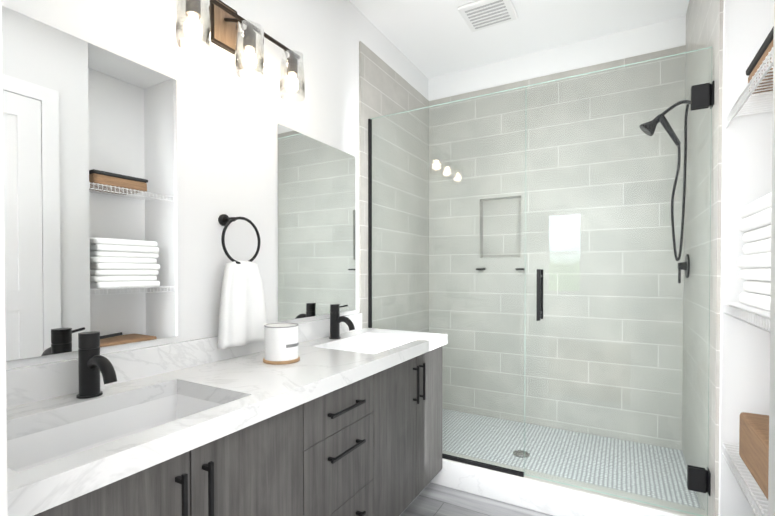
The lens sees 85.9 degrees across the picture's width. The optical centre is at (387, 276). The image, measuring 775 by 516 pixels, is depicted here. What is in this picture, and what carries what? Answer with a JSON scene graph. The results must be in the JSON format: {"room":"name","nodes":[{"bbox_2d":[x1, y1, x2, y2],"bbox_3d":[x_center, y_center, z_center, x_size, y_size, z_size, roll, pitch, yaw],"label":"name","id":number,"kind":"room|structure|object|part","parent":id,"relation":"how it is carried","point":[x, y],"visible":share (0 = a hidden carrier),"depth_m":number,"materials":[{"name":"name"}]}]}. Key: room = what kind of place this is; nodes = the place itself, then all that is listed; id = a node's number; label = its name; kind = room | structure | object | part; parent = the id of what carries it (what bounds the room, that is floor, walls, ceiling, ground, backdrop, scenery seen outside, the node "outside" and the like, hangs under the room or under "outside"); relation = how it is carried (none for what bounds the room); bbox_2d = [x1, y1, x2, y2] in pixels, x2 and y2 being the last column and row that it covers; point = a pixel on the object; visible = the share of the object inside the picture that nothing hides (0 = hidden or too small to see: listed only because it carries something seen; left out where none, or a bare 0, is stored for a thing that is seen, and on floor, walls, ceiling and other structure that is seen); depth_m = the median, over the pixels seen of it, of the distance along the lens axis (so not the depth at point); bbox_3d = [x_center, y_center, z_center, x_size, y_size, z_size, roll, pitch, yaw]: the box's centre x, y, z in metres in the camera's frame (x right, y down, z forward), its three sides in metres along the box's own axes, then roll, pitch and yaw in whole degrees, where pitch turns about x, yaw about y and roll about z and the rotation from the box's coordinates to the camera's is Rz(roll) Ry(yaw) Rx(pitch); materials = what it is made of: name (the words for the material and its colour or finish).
{"room":"bathroom","nodes":[
{"label":"bathroom","id":0,"kind":"room"},
{"bbox_2d":[2,0,427,369],"bbox_3d":[-0.405,-0.212,2.296,0.120,2.840,3.220,0,1,29],"label":"wall","id":1,"kind":"structure","parent":0,"point":[228,119],"depth_m":1.74,"materials":[{"name":"white paint"}]},
{"bbox_2d":[2,6,177,360],"bbox_3d":[-0.931,-0.243,1.235,0.005,0.932,0.656,0,1,29],"label":"mirror","id":2,"kind":"object","parent":1,"relation":"attached to","point":[90,183],"visible":1,"depth_m":1.25,"materials":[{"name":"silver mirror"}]},
{"bbox_2d":[6,313,361,407],"bbox_3d":[-0.644,0.288,1.730,0.020,0.098,1.948,0,1,29],"label":"backsplash","id":3,"kind":"structure","parent":1,"relation":"attached to","point":[40,381],"depth_m":1.40,"materials":[{"name":"white stone"}]},
{"bbox_2d":[175,0,304,102],"bbox_3d":[-0.580,-0.952,1.671,0.179,0.305,0.605,0,1,29],"label":"sconce","id":4,"kind":"object","parent":1,"relation":"attached to","point":[226,22],"visible":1,"depth_m":1.64,"materials":[{"name":"glass"}]},
{"bbox_2d":[175,0,210,53],"bbox_3d":[-0.671,-0.889,1.439,0.110,0.185,0.110,0,1,29],"label":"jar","id":5,"kind":"object","parent":4,"relation":"on","point":[193,8],"depth_m":1.42,"materials":[{"name":"clear glass"}]},
{"bbox_3d":[-0.671,-0.863,1.440,0.052,0.078,0.052,0,1,29],"label":"bulb","id":6,"kind":"part","parent":4,"relation":"part of","materials":[{"name":"white glass"}]},
{"bbox_2d":[186,0,200,18],"bbox_3d":[-0.671,-0.945,1.438,0.047,0.087,0.048,0,1,29],"label":"socket","id":7,"kind":"object","parent":4,"relation":"attached to","point":[191,6],"depth_m":1.42,"materials":[{"name":"grey metal"}]},
{"bbox_3d":[-0.608,-1.017,1.655,0.108,0.048,0.014,0,1,29],"label":"arm","id":8,"kind":"part","parent":4,"relation":"part of"},
{"bbox_2d":[243,26,255,51],"bbox_3d":[-0.548,-0.948,1.656,0.047,0.087,0.048,0,1,29],"label":"socket","id":9,"kind":"object","parent":4,"relation":"attached to","point":[248,43],"depth_m":1.64,"materials":[{"name":"grey metal"}]},
{"bbox_2d":[235,20,263,81],"bbox_3d":[-0.548,-0.892,1.657,0.110,0.185,0.110,0,1,29],"label":"jar","id":10,"kind":"object","parent":4,"relation":"on","point":[249,37],"depth_m":1.63,"materials":[{"name":"clear glass"}]},
{"bbox_3d":[-0.548,-0.866,1.657,0.052,0.078,0.052,0,1,29],"label":"bulb","id":11,"kind":"part","parent":4,"relation":"part of","materials":[{"name":"white glass"}]},
{"bbox_3d":[-0.428,-0.868,1.871,0.052,0.078,0.052,0,1,29],"label":"bulb","id":12,"kind":"part","parent":4,"relation":"part of","materials":[{"name":"white glass"}]},
{"bbox_2d":[287,53,297,76],"bbox_3d":[-0.428,-0.950,1.869,0.047,0.087,0.048,0,1,29],"label":"socket","id":13,"kind":"object","parent":4,"relation":"attached to","point":[292,63],"depth_m":1.85,"materials":[{"name":"grey metal"}]},
{"bbox_2d":[280,50,304,102],"bbox_3d":[-0.428,-0.894,1.870,0.110,0.185,0.110,0,1,29],"label":"jar","id":14,"kind":"object","parent":4,"relation":"on","point":[293,65],"depth_m":1.85,"materials":[{"name":"clear glass"}]},
{"bbox_2d":[217,214,265,348],"bbox_3d":[-0.607,0.014,1.722,0.095,0.533,0.239,0,1,29],"label":"towel ring","id":15,"kind":"object","parent":1,"relation":"attached to","point":[242,315],"visible":0.98,"depth_m":1.69,"materials":[{"name":"black"}]},
{"bbox_3d":[-0.666,-0.228,1.698,0.012,0.048,0.048,0,1,29],"label":"plate","id":16,"kind":"part","parent":15,"relation":"part of","materials":[{"name":"black metal"}]},
{"bbox_3d":[-0.638,-0.228,1.681,0.054,0.018,0.018,0,1,29],"label":"post","id":17,"kind":"part","parent":15,"relation":"part of","materials":[{"name":"black metal"}]},
{"bbox_2d":[217,261,265,348],"bbox_3d":[-0.593,0.108,1.715,0.063,0.344,0.239,0,1,29],"label":"towel","id":18,"kind":"object","parent":15,"relation":"hanging from","point":[242,311],"depth_m":1.69,"materials":[{"name":"white fabric"}]},
{"bbox_2d":[277,123,355,320],"bbox_3d":[-0.358,-0.256,2.250,0.005,0.932,0.656,0,1,29],"label":"mirror","id":19,"kind":"object","parent":1,"relation":"attached to","point":[316,227],"visible":1,"depth_m":2.19,"materials":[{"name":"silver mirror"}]},
{"bbox_2d":[359,41,428,332],"bbox_3d":[0.086,-0.126,3.031,0.012,2.650,1.040,0,1,29],"label":"wall tiles","id":20,"kind":"structure","parent":1,"relation":"attached to","point":[385,89],"depth_m":2.93,"materials":[{"name":"grey tile"}]},
{"bbox_2d":[431,450,706,515],"bbox_3d":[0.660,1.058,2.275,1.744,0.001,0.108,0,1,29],"label":"sill","id":21,"kind":"structure","parent":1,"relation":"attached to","point":[686,508],"depth_m":2.06,"materials":[{"name":"white stone"}]},
{"bbox_2d":[368,47,713,515],"bbox_3d":[0.642,0.033,2.231,1.744,2.049,0.109,0,1,29],"label":"glass","id":22,"kind":"object","parent":21,"relation":"on","point":[698,479],"visible":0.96,"depth_m":2.10,"materials":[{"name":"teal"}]},
{"bbox_3d":[0.303,0.029,2.422,0.960,2.046,0.010,0,1,29],"label":"panel","id":23,"kind":"part","parent":22,"relation":"part of","materials":[{"name":"teal"}]},
{"bbox_3d":[0.787,0.095,2.149,0.018,0.260,0.109,0,1,29],"label":"handle","id":24,"kind":"part","parent":22,"relation":"part of","materials":[{"name":"black metal"}]},
{"bbox_3d":[1.061,0.031,1.994,0.772,2.038,0.010,0,1,29],"label":"door","id":25,"kind":"part","parent":22,"relation":"part of","materials":[{"name":"teal"}]},
{"bbox_2d":[400,482,552,515],"bbox_3d":[0.598,1.266,1.680,2.490,0.100,3.340,0,1,29],"label":"floor","id":26,"kind":"structure","parent":0,"point":[432,499],"depth_m":2.19,"materials":[{"name":"tile"}]},
{"bbox_2d":[22,340,447,515],"bbox_3d":[-0.388,0.807,1.630,0.548,0.820,2.005,0,1,29],"label":"bathroom vanity","id":27,"kind":"object","parent":26,"relation":"on","point":[342,416],"depth_m":1.39,"materials":[{"name":"grey wood"}]},
{"bbox_3d":[-0.577,0.766,0.821,0.018,0.715,0.406,0,1,29],"label":"door","id":28,"kind":"part","parent":27,"relation":"part of","materials":[{"name":"grey wood"}]},
{"bbox_3d":[-0.471,0.543,0.954,0.033,0.185,0.010,0,1,29],"label":"handle","id":29,"kind":"part","parent":27,"relation":"part of","materials":[{"name":"black metal"}]},
{"bbox_3d":[-0.437,0.542,1.015,0.033,0.185,0.010,0,1,29],"label":"handle","id":30,"kind":"part","parent":27,"relation":"part of","materials":[{"name":"black metal"}]},
{"bbox_2d":[6,328,447,515],"bbox_3d":[-0.389,0.367,1.628,0.542,0.056,2.018,0,1,29],"label":"countertop","id":31,"kind":"structure","parent":27,"relation":"on","point":[34,486],"depth_m":1.12,"materials":[{"name":"white stone"}]},
{"bbox_2d":[70,331,122,399],"bbox_3d":[-0.805,0.253,1.195,0.157,0.182,0.108,0,1,29],"label":"faucet","id":32,"kind":"object","parent":31,"relation":"on","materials":[{"name":"black metal"}]},
{"bbox_2d":[7,388,229,467],"bbox_3d":[-0.679,0.463,1.064,0.402,0.147,0.588,0,1,29],"label":"sink","id":33,"kind":"object","parent":31,"relation":"in","point":[24,449],"depth_m":1.18,"materials":[{"name":"white ceramic"}]},
{"bbox_2d":[263,323,299,364],"bbox_3d":[-0.424,0.266,1.666,0.144,0.144,0.144,0,1,29],"label":"canister","id":34,"kind":"object","parent":31,"relation":"on","point":[281,343],"visible":1,"depth_m":1.61,"materials":[{"name":"white ceramic"}]},
{"bbox_2d":[326,304,357,339],"bbox_3d":[-0.228,0.240,2.217,0.157,0.182,0.108,0,1,29],"label":"faucet","id":35,"kind":"object","parent":31,"relation":"on","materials":[{"name":"black metal"}]},
{"bbox_2d":[314,340,393,359],"bbox_3d":[-0.087,0.450,2.112,0.402,0.147,0.555,0,1,29],"label":"sink","id":36,"kind":"object","parent":31,"relation":"in","point":[364,347],"depth_m":2.24,"materials":[{"name":"white ceramic"}]},
{"bbox_3d":[-0.377,0.761,1.175,0.018,0.715,0.399,0,1,29],"label":"door","id":37,"kind":"part","parent":27,"relation":"part of","materials":[{"name":"grey wood"}]},
{"bbox_3d":[-0.171,0.480,1.537,0.018,0.162,0.432,0,1,29],"label":"drawer","id":38,"kind":"part","parent":27,"relation":"part of","materials":[{"name":"grey wood"}]},
{"bbox_3d":[-0.171,0.702,1.539,0.018,0.278,0.432,0,1,29],"label":"drawer","id":39,"kind":"part","parent":27,"relation":"part of","materials":[{"name":"grey wood"}]},
{"bbox_3d":[-0.149,0.483,1.524,0.033,0.010,0.210,0,1,29],"label":"handle","id":40,"kind":"part","parent":27,"relation":"part of","materials":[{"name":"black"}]},
{"bbox_3d":[-0.149,0.637,1.526,0.033,0.010,0.210,0,1,29],"label":"handle","id":41,"kind":"part","parent":27,"relation":"part of","materials":[{"name":"black metal"}]},
{"bbox_3d":[-0.171,0.979,1.543,0.018,0.271,0.432,0,1,29],"label":"drawer","id":42,"kind":"part","parent":27,"relation":"part of","materials":[{"name":"grey wood"}]},
{"bbox_3d":[-0.149,0.917,1.530,0.033,0.010,0.210,0,1,29],"label":"handle","id":43,"kind":"part","parent":27,"relation":"part of","materials":[{"name":"black metal"}]},
{"bbox_3d":[0.036,0.752,1.907,0.018,0.715,0.402,0,1,29],"label":"door","id":44,"kind":"part","parent":27,"relation":"part of","materials":[{"name":"grey wood"}]},
{"bbox_3d":[0.141,0.530,2.038,0.033,0.185,0.010,0,1,29],"label":"handle","id":45,"kind":"part","parent":27,"relation":"part of","materials":[{"name":"black metal"}]},
{"bbox_3d":[0.175,0.529,2.099,0.033,0.185,0.010,0,1,29],"label":"handle","id":46,"kind":"part","parent":27,"relation":"part of","materials":[{"name":"black metal"}]},
{"bbox_3d":[0.222,0.748,2.236,0.018,0.715,0.346,0,1,29],"label":"door","id":47,"kind":"part","parent":27,"relation":"part of","materials":[{"name":"grey wood"}]},
{"bbox_2d":[442,409,700,508],"bbox_3d":[0.896,1.153,2.695,1.746,0.100,0.855,0,1,29],"label":"shower floor","id":48,"kind":"structure","parent":26,"relation":"on","point":[548,439],"depth_m":2.58,"materials":[{"name":"tile"}]},
{"bbox_2d":[513,450,529,457],"bbox_3d":[0.829,1.102,2.581,0.100,0.004,0.100,0,1,29],"label":"floor drain","id":49,"kind":"object","parent":48,"relation":"on","point":[517,453],"depth_m":2.57,"materials":[{"name":"silver metal"}]},
{"bbox_2d":[349,0,688,78],"bbox_3d":[0.598,-1.674,1.643,2.490,0.100,3.340,0,1,29],"label":"ceiling","id":50,"kind":"structure","parent":0,"point":[429,39],"depth_m":2.73,"materials":[{"name":"white paint"}]},
{"bbox_2d":[458,0,517,31],"bbox_3d":[0.622,-1.623,2.572,0.300,0.024,0.280,0,1,29],"label":"fan","id":51,"kind":"object","parent":50,"relation":"attached to","point":[478,15],"visible":0.98,"depth_m":2.56,"materials":[{"name":"white plastic"}]},
{"bbox_2d":[718,0,774,515],"bbox_3d":[1.407,-0.200,1.273,0.500,2.840,3.220,0,1,29],"label":"wall","id":52,"kind":"structure","parent":0,"point":[748,25],"depth_m":1.63,"materials":[{"name":"white paint"}]},
{"bbox_2d":[682,0,723,515],"bbox_3d":[1.610,-0.210,2.154,0.012,2.840,1.066,0,1,29],"label":"wall tiles","id":53,"kind":"structure","parent":52,"relation":"attached to","point":[704,23],"depth_m":1.98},
{"bbox_2d":[639,100,690,282],"bbox_3d":[1.611,-0.468,2.426,0.256,1.020,0.306,0,1,29],"label":"shower head","id":54,"kind":"object","parent":53,"relation":"attached to","point":[661,119],"depth_m":2.34},
{"bbox_3d":[1.389,-0.222,3.063,2.490,2.840,0.120,0,1,29],"label":"wall","id":55,"kind":"structure","parent":0,"visible":0},
{"bbox_2d":[429,90,482,414],"bbox_3d":[0.552,-0.131,3.417,0.445,2.650,0.090,0,1,29],"label":"wall tile","id":56,"kind":"structure","parent":55,"relation":"attached to","point":[472,303],"depth_m":3.36,"materials":[{"name":"grey tile"}]},
{"bbox_2d":[479,257,520,421],"bbox_3d":[0.883,0.526,3.238,0.315,1.340,0.090,0,1,29],"label":"wall tile","id":57,"kind":"structure","parent":55,"relation":"attached to","point":[505,347],"depth_m":3.19,"materials":[{"name":"grey tile"}]},
{"bbox_2d":[480,81,521,200],"bbox_3d":[0.883,-1.029,3.219,0.315,0.850,0.090,0,1,29],"label":"wall tiles","id":58,"kind":"structure","parent":55,"relation":"attached to","point":[512,100],"depth_m":3.18,"materials":[{"name":"grey tile"}]},
{"bbox_2d":[483,197,520,257],"bbox_3d":[0.903,-0.374,3.262,0.315,0.460,0.008,0,1,29],"label":"wall niche","id":59,"kind":"object","parent":55,"relation":"attached to","point":[490,217],"depth_m":3.26,"materials":[{"name":"tile"}]},
{"bbox_2d":[428,16,685,100],"bbox_3d":[1.132,-1.547,3.078,1.770,0.190,0.078,0,1,29],"label":"wall band","id":60,"kind":"object","parent":55,"relation":"attached to","point":[658,36],"visible":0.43,"depth_m":2.96,"materials":[{"name":"white paint"}]},
{"bbox_2d":[520,45,685,449],"bbox_3d":[1.460,-0.125,2.904,1.010,2.650,0.090,0,1,29],"label":"wall tile","id":61,"kind":"structure","parent":55,"relation":"attached to","point":[566,248],"depth_m":2.84,"materials":[{"name":"grey tile"}]},
{"bbox_3d":[-1.490,-0.196,0.991,2.273,2.840,0.120,0,1,29],"label":"wall","id":62,"kind":"structure","parent":0,"visible":0},
{"bbox_2d":[0,0,7,515],"bbox_3d":[-0.506,0.025,0.517,0.090,2.410,0.018,0,1,29],"label":"door frame","id":63,"kind":"structure","parent":62,"relation":"attached to","point":[3,468],"depth_m":0.50,"materials":[{"name":"white paint"}]},
{"bbox_3d":[1.580,-0.178,1.164,0.090,2.800,0.620,0,1,29],"label":"wall","id":64,"kind":"structure","parent":0,"visible":0},
{"bbox_2d":[722,443,767,515],"bbox_3d":[1.362,0.693,1.298,0.402,0.045,0.616,0,1,29],"label":"wire closet shelf","id":65,"kind":"object","parent":64,"relation":"attached to","point":[737,474],"visible":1,"depth_m":1.39,"materials":[{"name":"white"}]},
{"bbox_2d":[739,412,768,499],"bbox_3d":[1.330,0.585,1.280,0.310,0.170,0.420,0,1,29],"label":"basket","id":66,"kind":"object","parent":65,"relation":"on","point":[754,441],"visible":0.84,"depth_m":1.37,"materials":[{"name":"brown wood"}]},
{"bbox_2d":[724,302,769,331],"bbox_3d":[1.362,0.130,1.291,0.402,0.045,0.616,0,1,29],"label":"wire closet shelf","id":67,"kind":"object","parent":64,"relation":"attached to","point":[741,310],"visible":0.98,"depth_m":1.36,"materials":[{"name":"white metal"}]},
{"bbox_2d":[737,192,771,310],"bbox_3d":[1.339,-0.072,1.267,0.345,0.358,0.484,0,1,29],"label":"towel","id":68,"kind":"object","parent":67,"relation":"on","point":[754,225],"visible":0.96,"depth_m":1.35,"materials":[{"name":"white fabric"}]},
{"bbox_2d":[725,47,772,127],"bbox_3d":[1.362,-0.604,1.282,0.402,0.045,0.616,0,1,29],"label":"wire closet shelf","id":69,"kind":"object","parent":64,"relation":"attached to","point":[744,97],"visible":1,"depth_m":1.41,"materials":[{"name":"white metal"}]},
{"bbox_2d":[748,38,773,95],"bbox_3d":[1.301,-0.663,1.224,0.300,0.072,0.380,0,1,29],"label":"basket","id":70,"kind":"object","parent":69,"relation":"on","point":[762,59],"visible":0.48,"depth_m":1.34,"materials":[{"name":"beige wicker"}]},
{"bbox_2d":[746,26,773,75],"bbox_3d":[1.301,-0.712,1.223,0.310,0.024,0.390,0,1,29],"label":"lid","id":71,"kind":"object","parent":70,"relation":"on","point":[761,50],"visible":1,"depth_m":1.31,"materials":[{"name":"black metal"}]}
]}

